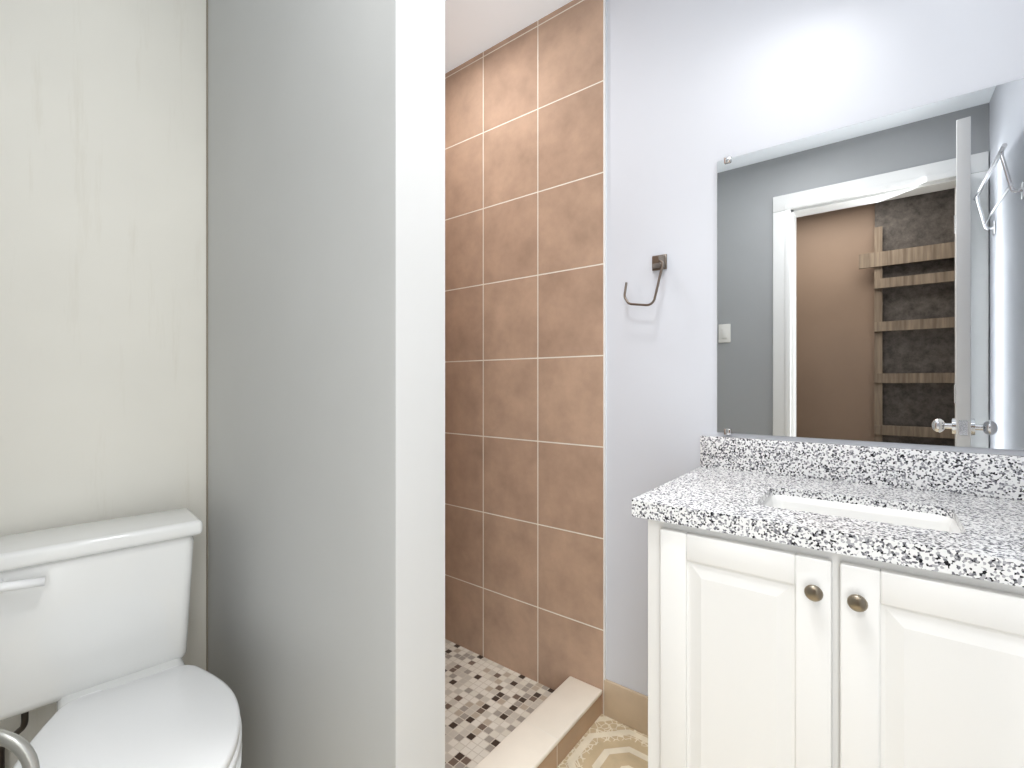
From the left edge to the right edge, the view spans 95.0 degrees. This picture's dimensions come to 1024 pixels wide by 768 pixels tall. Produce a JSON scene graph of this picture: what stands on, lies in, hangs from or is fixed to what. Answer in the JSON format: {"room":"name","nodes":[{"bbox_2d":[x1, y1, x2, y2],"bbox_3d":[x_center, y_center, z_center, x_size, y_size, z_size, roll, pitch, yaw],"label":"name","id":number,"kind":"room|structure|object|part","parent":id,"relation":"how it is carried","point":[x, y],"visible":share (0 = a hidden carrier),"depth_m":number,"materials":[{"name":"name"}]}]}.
{"room":"bathroom","nodes":[
{"label":"bathroom","id":0,"kind":"room"},
{"bbox_2d":[0,0,205,767],"bbox_3d":[-1.012,-0.117,1.421,0.120,2.435,1.850,0,0,38],"label":"wall","id":1,"kind":"structure","parent":0,"point":[102,260],"depth_m":1.24,"materials":[{"name":"paint"}]},
{"bbox_2d":[206,0,207,670],"bbox_3d":[-0.928,-0.117,1.429,0.004,2.435,0.004,0,0,38],"label":"trim","id":2,"kind":"structure","parent":1,"relation":"attached to","point":[206,335],"depth_m":1.43,"materials":[{"name":"beige paint"}]},
{"bbox_2d":[208,0,394,767],"bbox_3d":[-0.538,-0.117,1.205,0.895,2.435,0.120,0,0,38],"label":"wall","id":3,"kind":"structure","parent":0,"point":[301,379],"depth_m":1.09,"materials":[{"name":"paint"}]},
{"bbox_2d":[395,0,444,767],"bbox_3d":[-0.180,-0.117,0.934,0.002,2.435,0.128,0,0,38],"label":"wall","id":4,"kind":"structure","parent":3,"relation":"attached to","point":[419,383],"depth_m":0.93,"materials":[{"name":"paint"}]},
{"bbox_2d":[445,0,572,73],"bbox_3d":[-0.121,-1.375,0.808,2.280,0.080,1.970,0,0,38],"label":"ceiling","id":5,"kind":"structure","parent":0,"point":[473,28],"depth_m":1.73,"materials":[{"name":"paint"}]},
{"bbox_2d":[557,714,647,767],"bbox_3d":[-0.121,1.140,0.808,2.280,0.080,1.970,0,0,38],"label":"floor","id":6,"kind":"structure","parent":0,"point":[605,741],"depth_m":1.42,"materials":[{"name":"beige tile"}]},
{"bbox_2d":[0,729,39,767],"bbox_3d":[-0.592,0.703,0.422,0.379,0.794,0.060,0,0,0],"label":"rail","id":7,"kind":"object","parent":6,"relation":"on","point":[21,748],"visible":1,"depth_m":0.41,"materials":[{"name":"silver metal"}]},
{"bbox_2d":[0,508,241,767],"bbox_3d":[-0.814,0.724,0.930,0.425,0.752,0.742,0,0,-44],"label":"toilet","id":8,"kind":"object","parent":6,"relation":"on","point":[94,618],"visible":0.9,"depth_m":1.02,"materials":[{"name":"white ceramic"}]},
{"bbox_3d":[-1.016,0.413,0.964,0.082,0.024,0.026,0,0,-44],"label":"lever arm","id":9,"kind":"part","parent":8,"relation":"part of"},
{"bbox_3d":[-1.004,0.543,1.121,0.390,0.323,0.157,0,0,-44],"label":"tank","id":10,"kind":"part","parent":8,"relation":"part of","materials":[{"name":"white ceramic"}]},
{"bbox_3d":[-1.004,0.367,1.121,0.420,0.038,0.186,0,0,-44],"label":"tank lid","id":11,"kind":"part","parent":8,"relation":"part of","materials":[{"name":"white ceramic"}]},
{"bbox_3d":[-0.697,0.668,0.871,0.335,0.024,0.477,0,0,-44],"label":"seat lid","id":12,"kind":"part","parent":8,"relation":"part of","materials":[{"name":"white plastic"}]},
{"bbox_2d":[445,639,554,767],"bbox_3d":[-0.322,1.098,1.591,0.765,0.004,0.737,0,0,38],"label":"mosaic","id":13,"kind":"object","parent":6,"relation":"on","point":[490,705],"visible":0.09,"depth_m":1.61},
{"bbox_2d":[537,694,601,767],"bbox_3d":[0.029,1.066,1.314,0.118,0.068,0.729,0,0,38],"label":"curb","id":14,"kind":"object","parent":6,"relation":"on","point":[562,749],"visible":0.29,"depth_m":1.42,"materials":[{"name":"tile"}]},
{"bbox_2d":[474,676,601,767],"bbox_3d":[0.029,1.025,1.314,0.126,0.014,0.729,0,0,38],"label":"curb","id":15,"kind":"object","parent":14,"relation":"on","point":[534,738],"visible":1,"depth_m":1.39,"materials":[{"name":"stone"}]},
{"bbox_2d":[632,435,1023,767],"bbox_3d":[0.724,0.625,0.914,0.827,0.950,0.522,0,0,38],"label":"bathroom vanity","id":16,"kind":"object","parent":6,"relation":"on","point":[818,605],"visible":1,"depth_m":0.82,"materials":[{"name":"white paint"}]},
{"bbox_3d":[0.417,0.318,0.865,0.183,0.052,0.019,0,0,38],"label":"door rail","id":17,"kind":"part","parent":16,"relation":"part of","materials":[{"name":"white paint"}]},
{"bbox_3d":[0.495,0.343,0.770,0.027,0.027,0.015,0,0,38],"label":"knob","id":18,"kind":"part","parent":16,"relation":"part of","materials":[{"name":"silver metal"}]},
{"bbox_3d":[0.501,0.343,0.779,0.011,0.011,0.014,0,0,38],"label":"knob stem","id":19,"kind":"part","parent":16,"relation":"part of","materials":[{"name":"brown metal"}]},
{"bbox_2d":[632,466,1023,643],"bbox_3d":[0.730,0.250,0.922,0.827,0.020,0.502,0,0,38],"label":"countertop","id":20,"kind":"structure","parent":16,"relation":"on","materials":[{"name":"stone"}]},
{"bbox_3d":[0.547,0.290,0.790,0.590,0.030,0.020,0,0,38],"label":"rail","id":21,"kind":"part","parent":16,"relation":"part of","materials":[{"name":"white paint"}]},
{"bbox_3d":[0.541,0.343,0.735,0.027,0.027,0.015,0,0,38],"label":"knob","id":22,"kind":"part","parent":16,"relation":"part of","materials":[{"name":"brown metal"}]},
{"bbox_3d":[0.547,0.343,0.743,0.011,0.011,0.014,0,0,38],"label":"knob stem","id":23,"kind":"part","parent":16,"relation":"part of","materials":[{"name":"brown metal"}]},
{"bbox_3d":[0.652,0.318,0.683,0.183,0.052,0.019,0,0,38],"label":"door rail","id":24,"kind":"part","parent":16,"relation":"part of","materials":[{"name":"white paint"}]},
{"bbox_2d":[606,0,1023,695],"bbox_3d":[0.444,-0.117,1.540,2.280,2.435,0.120,0,0,38],"label":"wall","id":25,"kind":"structure","parent":0,"point":[696,90],"depth_m":1.39,"materials":[{"name":"paint"}]},
{"bbox_2d":[445,0,603,714],"bbox_3d":[-0.047,-0.117,1.839,0.897,2.435,0.008,0,0,38],"label":"wall","id":26,"kind":"structure","parent":25,"relation":"attached to","point":[524,352],"depth_m":1.75,"materials":[{"name":"tile"}]},
{"bbox_2d":[603,0,605,679],"bbox_3d":[0.309,-0.176,1.562,0.005,2.317,0.011,0,0,38],"label":"trim","id":27,"kind":"structure","parent":25,"relation":"attached to","point":[604,339],"depth_m":1.56,"materials":[{"name":"white paint"}]},
{"bbox_2d":[604,679,647,735],"bbox_3d":[0.431,1.041,1.468,0.312,0.118,0.010,0,0,38],"label":"baseboard","id":28,"kind":"structure","parent":25,"relation":"attached to","point":[626,706],"depth_m":1.51,"materials":[{"name":"tile"}]},
{"bbox_2d":[623,254,666,305],"bbox_3d":[0.413,-0.317,1.455,0.125,0.161,0.050,0,0,38],"label":"towel ring","id":29,"kind":"object","parent":25,"relation":"attached to","point":[659,262],"visible":1,"depth_m":1.43,"materials":[{"name":"silver metal"}]},
{"bbox_3d":[0.444,-0.375,1.434,0.038,0.038,0.032,0,0,38],"label":"post","id":30,"kind":"part","parent":29,"relation":"part of","materials":[{"name":"silver metal"}]},
{"bbox_3d":[0.455,-0.375,1.449,0.046,0.046,0.006,0,0,38],"label":"plate","id":31,"kind":"part","parent":29,"relation":"part of","materials":[{"name":"silver metal"}]},
{"bbox_2d":[700,435,1023,515],"bbox_3d":[0.877,0.195,1.113,0.827,0.090,0.019,0,0,38],"label":"backsplash","id":32,"kind":"structure","parent":25,"relation":"attached to","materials":[{"name":"stone"}]},
{"bbox_2d":[717,78,1023,449],"bbox_3d":[0.891,-0.249,1.110,0.767,0.786,0.011,0,0,38],"label":"mirror","id":33,"kind":"object","parent":25,"relation":"attached to","point":[870,280],"visible":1,"depth_m":1.12,"materials":[{"name":"clear glass"}]}
]}

